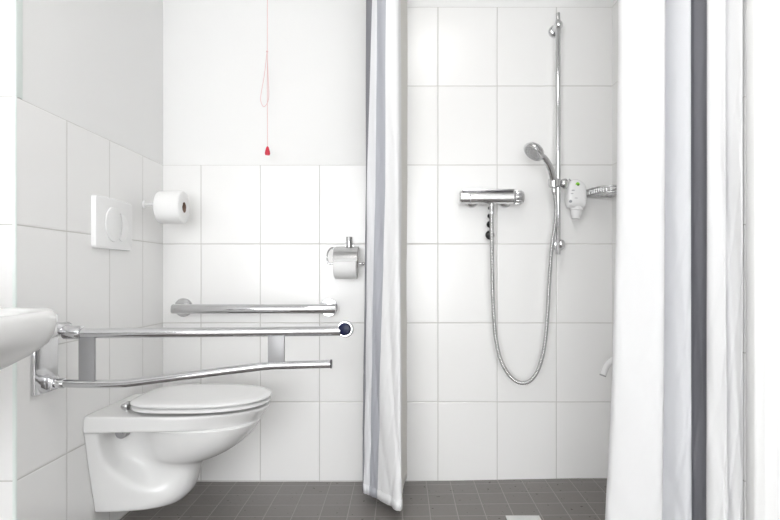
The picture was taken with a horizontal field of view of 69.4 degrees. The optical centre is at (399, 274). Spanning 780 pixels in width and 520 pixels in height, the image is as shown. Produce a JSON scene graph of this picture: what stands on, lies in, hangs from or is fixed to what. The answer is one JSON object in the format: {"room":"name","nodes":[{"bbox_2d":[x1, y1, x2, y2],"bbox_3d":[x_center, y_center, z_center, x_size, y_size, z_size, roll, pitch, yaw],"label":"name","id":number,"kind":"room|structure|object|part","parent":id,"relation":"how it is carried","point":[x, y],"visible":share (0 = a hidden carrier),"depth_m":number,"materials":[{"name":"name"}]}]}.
{"room":"accessible bathroom","nodes":[
{"label":"accessible bathroom","id":0,"kind":"room"},
{"bbox_2d":[0,0,162,519],"bbox_3d":[-1.075,-0.328,1.923,0.150,2.400,0.921,0,0,0],"label":"wall","id":1,"kind":"structure","parent":0,"point":[90,110],"depth_m":1.74,"materials":[{"name":"white tile"}]},
{"bbox_2d":[12,96,16,519],"bbox_3d":[-1.004,0.203,1.466,0.007,1.337,0.007,0,0,0],"label":"trim","id":2,"kind":"structure","parent":1,"relation":"attached to","point":[14,98],"depth_m":1.47,"materials":[{"name":"white"}]},
{"bbox_2d":[14,0,22,98],"bbox_3d":[-1.003,-0.997,1.480,0.006,1.063,0.026,0,0,0],"label":"trim","id":3,"kind":"structure","parent":1,"relation":"attached to","point":[18,4],"depth_m":1.48,"materials":[{"name":"white"}]},
{"bbox_2d":[91,195,131,250],"bbox_3d":[-0.990,-0.174,1.945,0.020,0.173,0.246,0,0,0],"label":"flush plate","id":4,"kind":"object","parent":1,"relation":"attached to","point":[111,219],"visible":1,"depth_m":1.91,"materials":[{"name":"white plastic"}]},
{"bbox_2d":[142,200,182,207],"bbox_3d":[-0.925,-0.276,2.200,0.150,0.032,0.032,0,0,0],"label":"peg","id":5,"kind":"object","parent":1,"relation":"attached to","point":[145,204],"visible":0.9,"depth_m":2.19,"materials":[{"name":"white plastic"}]},
{"bbox_2d":[153,191,189,223],"bbox_3d":[-0.891,-0.264,2.200,0.097,0.126,0.126,0,0,0],"label":"toilet roll","id":6,"kind":"object","parent":5,"relation":"on","point":[168,208],"visible":1,"depth_m":2.15,"materials":[{"name":"white paper"}]},
{"bbox_2d":[83,384,271,511],"bbox_3d":[-0.724,0.592,1.950,0.551,0.376,0.365,0,0,0],"label":"toilet","id":7,"kind":"object","parent":1,"relation":"attached to","point":[148,450],"visible":1,"depth_m":1.84,"materials":[{"name":"white ceramic"}]},
{"bbox_3d":[-0.671,0.432,1.950,0.440,0.014,0.358,0,0,0],"label":"seat","id":8,"kind":"part","parent":7,"relation":"part of","materials":[{"name":"white plastic"}]},
{"bbox_3d":[-0.671,0.413,1.950,0.447,0.018,0.364,0,0,0],"label":"lid","id":9,"kind":"part","parent":7,"relation":"part of","materials":[{"name":"white plastic"}]},
{"bbox_2d":[31,314,353,395],"bbox_3d":[-0.566,0.221,1.579,0.867,0.217,0.114,0,0,0],"label":"support rail","id":10,"kind":"object","parent":1,"relation":"attached to","point":[45,378],"visible":0.93,"depth_m":1.59,"materials":[{"name":"silver metal"}]},
{"bbox_3d":[-0.994,0.221,1.575,0.013,0.217,0.106,0,0,0],"label":"wall plate","id":11,"kind":"part","parent":10,"relation":"part of","materials":[{"name":"silver metal"}]},
{"bbox_3d":[-0.159,0.155,1.609,0.037,0.037,0.012,0,0,7],"label":"knob","id":12,"kind":"part","parent":10,"relation":"part of","materials":[{"name":"blue plastic"}]},
{"bbox_3d":[-0.157,0.155,1.623,0.049,0.049,0.026,0,0,0],"label":"knob","id":13,"kind":"part","parent":10,"relation":"part of","materials":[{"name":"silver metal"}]},
{"bbox_2d":[120,478,606,519],"bbox_3d":[-0.750,0.915,-0.110,3.900,0.114,5.180,0,0,0],"label":"floor","id":14,"kind":"structure","parent":0,"point":[565,498],"depth_m":2.16,"materials":[{"name":"grey tile"}]},
{"bbox_2d":[506,515,540,519],"bbox_3d":[0.440,0.869,1.962,0.120,0.009,0.125,0,0,0],"label":"floor drain","id":15,"kind":"object","parent":14,"relation":"on","point":[508,517],"visible":1,"depth_m":2.01,"materials":[{"name":"silver metal"}]},
{"bbox_2d":[163,0,612,481],"bbox_3d":[-0.025,-0.328,2.436,2.450,2.400,0.120,0,0,0],"label":"wall","id":16,"kind":"structure","parent":0,"point":[260,228],"depth_m":2.38,"materials":[{"name":"white tile"}]},
{"bbox_2d":[170,298,337,316],"bbox_3d":[-0.606,0.137,2.328,0.689,0.077,0.096,0,0,0],"label":"grab rail","id":17,"kind":"object","parent":16,"relation":"attached to","point":[183,307],"visible":1,"depth_m":2.28,"materials":[{"name":"silver metal"}]},
{"bbox_2d":[326,237,364,265],"bbox_3d":[-0.223,-0.099,2.306,0.161,0.122,0.139,0,0,0],"label":"toilet roll holder","id":18,"kind":"object","parent":16,"relation":"attached to","point":[348,252],"visible":0.99,"depth_m":2.26,"materials":[{"name":"silver metal"}]},
{"bbox_2d":[333,251,357,278],"bbox_3d":[-0.221,-0.046,2.302,0.094,0.123,0.123,0,0,0],"label":"toilet roll","id":19,"kind":"object","parent":18,"relation":"on","point":[341,269],"visible":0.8,"depth_m":2.25,"materials":[{"name":"white paper"}]},
{"bbox_3d":[-0.223,-0.078,2.321,0.161,0.078,0.053,0,0,0],"label":"wire arm","id":20,"kind":"part","parent":18,"relation":"part of","materials":[{"name":"silver metal"}]},
{"bbox_3d":[-0.213,-0.130,2.361,0.036,0.060,0.030,0,0,0],"label":"post","id":21,"kind":"part","parent":18,"relation":"part of","materials":[{"name":"silver metal"}]},
{"bbox_2d":[459,189,524,207],"bbox_3d":[0.378,-0.315,2.330,0.265,0.068,0.092,0,0,0],"label":"shower mixer","id":22,"kind":"object","parent":16,"relation":"attached to","point":[470,198],"visible":1,"depth_m":2.29,"materials":[{"name":"silver metal"}]},
{"bbox_3d":[0.265,-0.319,2.318,0.040,0.052,0.052,0,0,0],"label":"flow handle","id":23,"kind":"part","parent":22,"relation":"part of","materials":[{"name":"silver metal"}]},
{"bbox_2d":[485,207,489,239],"bbox_3d":[0.374,-0.222,2.345,0.038,0.153,0.029,0,0,0],"label":"bead strand","id":24,"kind":"object","parent":22,"relation":"hanging from","point":[487,234],"visible":0.41,"depth_m":2.34,"materials":[{"name":"grey plastic"}]},
{"bbox_2d":[462,189,514,190],"bbox_3d":[0.360,-0.346,2.318,0.210,0.006,0.069,0,0,0],"label":"shelf","id":25,"kind":"object","parent":22,"relation":"attached to","point":[463,189],"depth_m":2.29,"materials":[{"name":"silver metal"}]},
{"bbox_3d":[0.491,-0.319,2.318,0.038,0.054,0.057,0,0,0],"label":"temperature handle","id":26,"kind":"part","parent":22,"relation":"part of","materials":[{"name":"silver metal"}]},
{"bbox_2d":[489,188,557,384],"bbox_3d":[0.506,0.049,2.311,0.278,0.805,0.048,0,0,7],"label":"shower hose","id":27,"kind":"object","parent":22,"relation":"hanging from","point":[554,190],"visible":1,"depth_m":2.31,"materials":[{"name":"silver metal"}]},
{"bbox_2d":[548,12,567,254],"bbox_3d":[0.648,-0.580,2.319,0.095,0.991,0.114,0,0,0],"label":"slide rail","id":28,"kind":"object","parent":16,"relation":"attached to","point":[554,31],"visible":0.94,"depth_m":2.30,"materials":[{"name":"silver metal"}]},
{"bbox_2d":[524,142,555,187],"bbox_3d":[0.554,-0.435,2.242,0.086,0.166,0.170,0,0,40],"label":"shower","id":29,"kind":"object","parent":28,"relation":"attached to","point":[534,151],"visible":0.99,"depth_m":2.21,"materials":[{"name":"silver metal"}]},
{"bbox_3d":[0.590,-0.420,2.246,0.117,0.135,0.030,0,0,-42],"label":"handle","id":30,"kind":"part","parent":29,"relation":"part of","materials":[{"name":"silver metal"}]},
{"bbox_2d":[548,178,558,186],"bbox_3d":[0.622,-0.373,2.284,0.044,0.035,0.044,0,0,0],"label":"holder","id":31,"kind":"object","parent":28,"relation":"on","point":[555,183],"depth_m":2.27,"materials":[{"name":"silver metal"}]},
{"bbox_3d":[0.648,-0.565,2.310,0.021,0.962,0.021,0,0,0],"label":"rail","id":32,"kind":"part","parent":28,"relation":"part of","materials":[{"name":"silver metal"}]},
{"bbox_3d":[0.674,-0.373,2.302,0.019,0.042,0.042,0,0,39],"label":"knob","id":33,"kind":"part","parent":28,"relation":"part of","materials":[{"name":"silver metal"}]},
{"bbox_2d":[565,179,585,218],"bbox_3d":[0.729,-0.315,2.333,0.080,0.163,0.069,0,0,0],"label":"shampoo bottle","id":34,"kind":"object","parent":28,"relation":"hanging from","point":[575,194],"visible":0.99,"depth_m":2.31,"materials":[{"name":"white plastic"}]},
{"bbox_2d":[612,0,779,519],"bbox_3d":[1.048,-0.328,-0.158,0.305,2.400,5.084,0,0,0],"label":"wall","id":35,"kind":"structure","parent":0,"point":[772,7],"depth_m":1.42,"materials":[{"name":"white tile"}]},
{"bbox_2d":[586,185,616,196],"bbox_3d":[0.837,-0.347,2.302,0.116,0.041,0.148,0,0,0],"label":"basket","id":36,"kind":"object","parent":35,"relation":"attached to","point":[599,193],"visible":0.81,"depth_m":2.30,"materials":[{"name":"silver metal"}]},
{"bbox_2d":[599,356,612,376],"bbox_3d":[0.844,0.352,2.240,0.102,0.106,0.060,0,0,0],"label":"handle","id":37,"kind":"object","parent":35,"relation":"attached to","point":[608,363],"visible":0.52,"depth_m":2.23,"materials":[{"name":"white plastic"}]},
{"bbox_2d":[746,0,764,519],"bbox_3d":[0.909,-0.328,1.440,0.028,2.400,0.043,0,0,0],"label":"trim","id":38,"kind":"structure","parent":35,"relation":"attached to","point":[755,9],"depth_m":1.42,"materials":[{"name":"white paint"}]},
{"bbox_3d":[-0.750,-1.578,-0.102,3.900,0.100,5.196,0,0,0],"label":"ceiling","id":39,"kind":"structure","parent":0,"visible":0},
{"bbox_2d":[260,0,269,155],"bbox_3d":[-0.550,-1.008,2.300,0.040,1.040,0.022,0,0,0],"label":"pull cord","id":40,"kind":"object","parent":39,"relation":"hanging from","point":[267,151],"visible":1,"depth_m":2.30,"materials":[{"name":"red fabric"}]},
{"bbox_3d":[-0.542,-1.023,2.300,0.003,1.009,0.003,0,0,0],"label":"cord","id":41,"kind":"part","parent":40,"relation":"part of","materials":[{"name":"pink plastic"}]},
{"bbox_2d":[362,0,406,510],"bbox_3d":[-0.056,-0.348,2.160,0.174,2.360,0.346,0,0,0],"label":"shower curtain","id":42,"kind":"object","parent":39,"relation":"hanging from","point":[385,309],"visible":1,"depth_m":2.08,"materials":[{"name":"fabric"}]},
{"bbox_2d":[605,0,742,519],"bbox_3d":[0.761,-0.348,1.595,0.348,2.360,0.154,0,0,25],"label":"shower curtain","id":43,"kind":"object","parent":39,"relation":"hanging from","point":[675,450],"visible":1,"depth_m":1.59,"materials":[{"name":"white fabric"}]},
{"bbox_3d":[-1.925,-0.328,-0.158,1.550,2.400,5.084,0,0,0],"label":"wall","id":44,"kind":"structure","parent":0,"visible":0},
{"bbox_2d":[0,307,56,369],"bbox_3d":[-0.903,0.160,0.940,0.495,0.396,0.570,0,0,0],"label":"washbasin","id":45,"kind":"object","parent":44,"relation":"attached to","point":[23,331],"visible":1,"depth_m":1.01,"materials":[{"name":"white ceramic"}]}
]}

